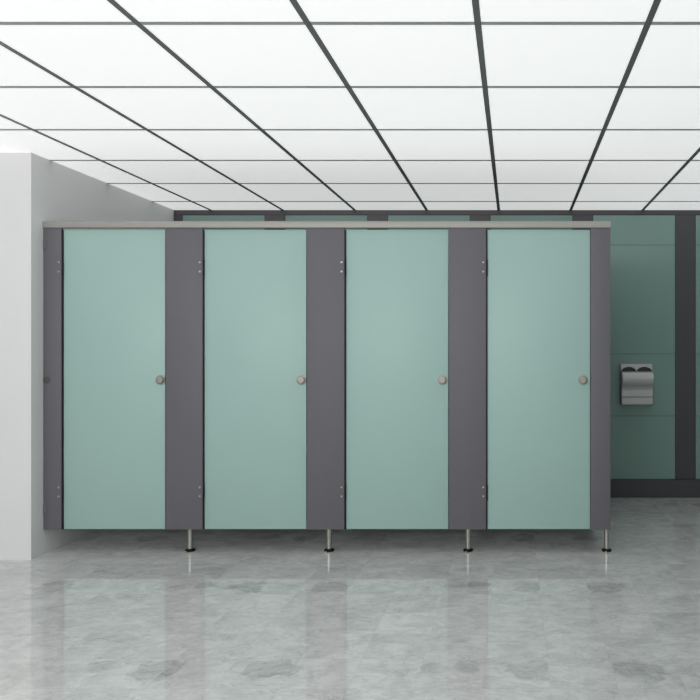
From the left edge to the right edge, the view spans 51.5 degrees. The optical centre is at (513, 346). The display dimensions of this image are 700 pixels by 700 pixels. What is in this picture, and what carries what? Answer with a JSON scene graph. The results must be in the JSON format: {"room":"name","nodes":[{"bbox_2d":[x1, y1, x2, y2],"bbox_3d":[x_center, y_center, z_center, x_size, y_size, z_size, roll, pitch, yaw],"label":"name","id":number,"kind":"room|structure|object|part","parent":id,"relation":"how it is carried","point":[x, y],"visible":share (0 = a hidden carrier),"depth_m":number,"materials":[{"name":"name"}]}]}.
{"room":"public restroom","nodes":[
{"label":"public restroom","id":0,"kind":"room"},
{"bbox_2d":[0,153,173,559],"bbox_3d":[-3.717,0.054,5.010,1.765,2.392,1.860,0,0,0],"label":"wall","id":1,"kind":"structure","parent":0,"point":[35,189],"depth_m":4.08,"materials":[{"name":"white paint"}]},
{"bbox_2d":[43,228,165,528],"bbox_3d":[-2.469,0.191,4.192,0.732,1.816,0.040,0,0,0],"label":"stall","id":2,"kind":"object","parent":1,"relation":"attached to","point":[104,291],"visible":1,"depth_m":4.19,"materials":[{"name":"green laminate"}]},
{"bbox_2d":[0,0,699,209],"bbox_3d":[-1.375,-1.152,1.620,6.626,0.020,8.616,0,0,0],"label":"ceiling","id":3,"kind":"structure","parent":0,"point":[82,55],"depth_m":3.25,"materials":[{"name":"white tile"}]},
{"bbox_2d":[0,114,210,209],"bbox_3d":[-2.527,-1.151,1.645,0.024,0.022,8.490,0,0,0],"label":"trim","id":4,"kind":"structure","parent":3,"relation":"attached to","point":[1,115],"depth_m":4.16,"materials":[{"name":"grey metal"}]},
{"bbox_2d":[0,41,282,209],"bbox_3d":[-1.927,-1.151,1.645,0.024,0.022,8.490,0,0,0],"label":"trim","id":5,"kind":"structure","parent":3,"relation":"attached to","point":[6,46],"depth_m":3.37,"materials":[{"name":"grey metal"}]},
{"bbox_2d":[107,0,355,209],"bbox_3d":[-1.327,-1.151,1.645,0.024,0.022,8.490,0,0,0],"label":"trim","id":6,"kind":"structure","parent":3,"relation":"attached to","point":[114,3],"depth_m":3.00,"materials":[{"name":"grey metal"}]},
{"bbox_2d":[0,22,699,24],"bbox_3d":[-1.375,-1.150,2.450,6.450,0.019,0.024,0,0,0],"label":"trim","id":7,"kind":"structure","parent":3,"relation":"attached to","point":[1,23],"depth_m":2.45,"materials":[{"name":"grey metal"}]},
{"bbox_2d":[0,129,699,130],"bbox_3d":[-1.375,-1.150,3.651,6.450,0.019,0.024,0,0,0],"label":"trim","id":8,"kind":"structure","parent":3,"relation":"attached to","point":[0,129],"depth_m":3.66,"materials":[{"name":"grey metal"}]},
{"bbox_2d":[0,86,699,87],"bbox_3d":[-1.375,-1.150,3.050,6.450,0.019,0.024,0,0,0],"label":"trim","id":9,"kind":"structure","parent":3,"relation":"attached to","point":[0,86],"depth_m":3.06,"materials":[{"name":"grey metal"}]},
{"bbox_2d":[289,0,427,209],"bbox_3d":[-0.728,-1.151,1.645,0.024,0.022,8.490,0,0,0],"label":"trim","id":10,"kind":"structure","parent":3,"relation":"attached to","point":[297,7],"depth_m":3.01,"materials":[{"name":"grey metal"}]},
{"bbox_2d":[51,160,699,160],"bbox_3d":[-1.375,-1.150,4.250,6.450,0.019,0.024,0,0,0],"label":"trim","id":11,"kind":"structure","parent":3,"relation":"attached to","point":[51,160],"depth_m":4.25,"materials":[{"name":"grey metal"}]},
{"bbox_2d":[108,183,699,183],"bbox_3d":[-1.375,-1.150,4.851,6.450,0.019,0.024,0,0,0],"label":"trim","id":12,"kind":"structure","parent":3,"relation":"attached to","point":[108,183],"depth_m":4.85,"materials":[{"name":"grey metal"}]},
{"bbox_2d":[152,201,699,201],"bbox_3d":[-1.375,-1.150,5.450,6.450,0.019,0.024,0,0,0],"label":"trim","id":13,"kind":"structure","parent":3,"relation":"attached to","point":[152,201],"depth_m":5.45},
{"bbox_2d":[472,0,499,209],"bbox_3d":[-0.128,-1.151,1.645,0.024,0.022,8.490,0,0,0],"label":"trim","id":14,"kind":"structure","parent":3,"relation":"attached to","point":[475,3],"depth_m":3.01,"materials":[{"name":"grey metal"}]},
{"bbox_2d":[569,0,660,209],"bbox_3d":[0.472,-1.151,1.645,0.024,0.022,8.490,0,0,0],"label":"trim","id":15,"kind":"structure","parent":3,"relation":"attached to","point":[656,3],"depth_m":3.01,"materials":[{"name":"grey metal"}]},
{"bbox_2d":[642,147,699,209],"bbox_3d":[1.073,-1.151,1.645,0.024,0.022,8.490,0,0,0],"label":"trim","id":16,"kind":"structure","parent":3,"relation":"attached to","point":[686,163],"depth_m":4.65,"materials":[{"name":"grey metal"}]},
{"bbox_2d":[0,498,699,699],"bbox_3d":[-1.325,1.280,1.670,6.550,0.060,8.540,0,0,0],"label":"floor","id":17,"kind":"structure","parent":0,"point":[103,614],"depth_m":3.27,"materials":[{"name":"grey stone"}]},
{"bbox_2d":[166,228,306,552],"bbox_3d":[-1.675,0.267,4.979,0.844,1.966,1.616,0,0,0],"label":"stall","id":18,"kind":"object","parent":17,"relation":"on","point":[236,300],"visible":1,"depth_m":4.19,"materials":[{"name":"green laminate"}]},
{"bbox_3d":[-1.985,1.168,4.262,0.040,0.144,0.040,0,0,0],"label":"leg","id":19,"kind":"part","parent":18,"relation":"part of","materials":[{"name":"metal"}]},
{"bbox_3d":[-1.985,1.242,4.262,0.061,0.016,0.061,0,0,0],"label":"foot plate","id":20,"kind":"part","parent":18,"relation":"part of","materials":[{"name":"black metal"}]},
{"bbox_3d":[-1.560,0.196,4.203,0.614,1.806,0.018,0,0,0],"label":"door","id":21,"kind":"part","parent":18,"relation":"part of","materials":[{"name":"green laminate"}]},
{"bbox_2d":[307,228,448,552],"bbox_3d":[-0.822,0.267,4.979,0.851,1.966,1.616,0,0,0],"label":"stall","id":22,"kind":"object","parent":17,"relation":"on","point":[378,300],"visible":1,"depth_m":4.19,"materials":[{"name":"green laminate"}]},
{"bbox_3d":[-1.133,1.242,4.262,0.061,0.016,0.061,0,0,0],"label":"foot plate","id":23,"kind":"part","parent":22,"relation":"part of","materials":[{"name":"black metal"}]},
{"bbox_3d":[-1.133,1.168,4.262,0.040,0.144,0.040,0,0,0],"label":"leg","id":24,"kind":"part","parent":22,"relation":"part of","materials":[{"name":"metal"}]},
{"bbox_3d":[-0.705,0.196,4.203,0.616,1.806,0.018,0,0,0],"label":"door","id":25,"kind":"part","parent":22,"relation":"part of","materials":[{"name":"green laminate"}]},
{"bbox_2d":[449,228,611,552],"bbox_3d":[0.103,0.267,4.979,0.990,1.966,1.616,0,0,0],"label":"stall","id":26,"kind":"object","parent":17,"relation":"on","point":[529,310],"visible":1,"depth_m":4.19,"materials":[{"name":"green laminate"}]},
{"bbox_2d":[43,221,610,228],"bbox_3d":[-1.125,-0.738,4.197,3.418,0.041,0.035,0,0,0],"label":"rail","id":27,"kind":"object","parent":26,"relation":"on","point":[46,224],"visible":1,"depth_m":4.18,"materials":[{"name":"metal"}]},
{"bbox_3d":[-0.281,1.168,4.262,0.040,0.144,0.040,0,0,0],"label":"leg","id":28,"kind":"part","parent":26,"relation":"part of","materials":[{"name":"metal"}]},
{"bbox_3d":[0.149,0.196,4.203,0.619,1.806,0.018,0,0,0],"label":"door","id":29,"kind":"part","parent":26,"relation":"part of","materials":[{"name":"green laminate"}]},
{"bbox_3d":[0.568,1.168,4.262,0.040,0.144,0.040,0,0,0],"label":"leg","id":30,"kind":"part","parent":26,"relation":"part of","materials":[{"name":"metal"}]},
{"bbox_2d":[182,215,699,478],"bbox_3d":[0.109,0.054,5.867,5.888,2.392,0.146,0,0,0],"label":"wall","id":31,"kind":"structure","parent":0,"point":[642,247],"depth_m":5.79,"materials":[{"name":"teal tile"}]},
{"bbox_2d":[174,215,181,220],"bbox_3d":[-2.801,0.002,5.794,0.068,2.203,0.008,0,0,0],"label":"trim","id":32,"kind":"structure","parent":31,"relation":"attached to","point":[176,217],"depth_m":5.79,"materials":[{"name":"stone"}]},
{"bbox_3d":[-2.421,0.002,5.796,0.682,2.201,0.004,0,0,0],"label":"panel","id":33,"kind":"part","parent":31,"relation":"part of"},
{"bbox_2d":[264,215,284,229],"bbox_3d":[-1.995,0.002,5.794,0.168,2.203,0.008,0,0,0],"label":"trim","id":34,"kind":"structure","parent":31,"relation":"attached to","point":[266,217],"depth_m":5.79,"materials":[{"name":"stone"}]},
{"bbox_3d":[-1.566,0.002,5.796,0.682,2.201,0.004,0,0,0],"label":"panel","id":35,"kind":"part","parent":31,"relation":"part of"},
{"bbox_2d":[367,215,386,229],"bbox_3d":[-1.139,0.002,5.794,0.168,2.203,0.008,0,0,0],"label":"trim","id":36,"kind":"structure","parent":31,"relation":"attached to","point":[369,217],"depth_m":5.79,"materials":[{"name":"stone"}]},
{"bbox_3d":[-0.710,0.002,5.796,0.682,2.201,0.004,0,0,0],"label":"panel","id":37,"kind":"part","parent":31,"relation":"part of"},
{"bbox_2d":[174,210,699,214],"bbox_3d":[-0.492,-1.121,5.794,4.685,0.039,0.008,0,0,0],"label":"trim","id":38,"kind":"structure","parent":31,"relation":"attached to","point":[176,212],"depth_m":5.79,"materials":[{"name":"stone"}]},
{"bbox_2d":[470,215,489,229],"bbox_3d":[-0.284,0.002,5.794,0.168,2.203,0.008,0,0,0],"label":"trim","id":39,"kind":"structure","parent":31,"relation":"attached to","point":[472,217],"depth_m":5.79,"materials":[{"name":"stone"}]},
{"bbox_3d":[0.145,0.002,5.796,0.682,2.201,0.004,0,0,0],"label":"panel","id":40,"kind":"part","parent":31,"relation":"part of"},
{"bbox_2d":[572,215,592,229],"bbox_3d":[0.572,0.002,5.794,0.168,2.203,0.008,0,0,0],"label":"trim","id":41,"kind":"structure","parent":31,"relation":"attached to","point":[574,217],"depth_m":5.79,"materials":[{"name":"stone"}]},
{"bbox_3d":[1.001,0.002,5.796,0.682,2.201,0.004,0,0,0],"label":"panel","id":42,"kind":"part","parent":31,"relation":"part of","materials":[{"name":"teal tile"}]},
{"bbox_2d":[620,364,653,404],"bbox_3d":[1.012,0.310,5.731,0.258,0.338,0.127,0,0,0],"label":"dispenser","id":43,"kind":"object","parent":31,"relation":"attached to","point":[636,380],"visible":1,"depth_m":5.70,"materials":[{"name":"grey metal"}]},
{"bbox_2d":[610,479,699,497],"bbox_3d":[-0.492,1.177,5.782,4.685,0.146,0.033,0,0,0],"label":"baseboard","id":44,"kind":"structure","parent":31,"relation":"attached to","point":[619,488],"depth_m":5.77,"materials":[{"name":"stone"}]},
{"bbox_2d":[675,215,694,478],"bbox_3d":[1.427,0.002,5.794,0.168,2.203,0.008,0,0,0],"label":"trim","id":45,"kind":"structure","parent":31,"relation":"attached to","point":[684,224],"depth_m":5.79,"materials":[{"name":"stone"}]},
{"bbox_3d":[1.856,0.002,5.796,0.682,2.201,0.004,0,0,0],"label":"panel","id":46,"kind":"part","parent":31,"relation":"part of","materials":[{"name":"tile"}]}
]}

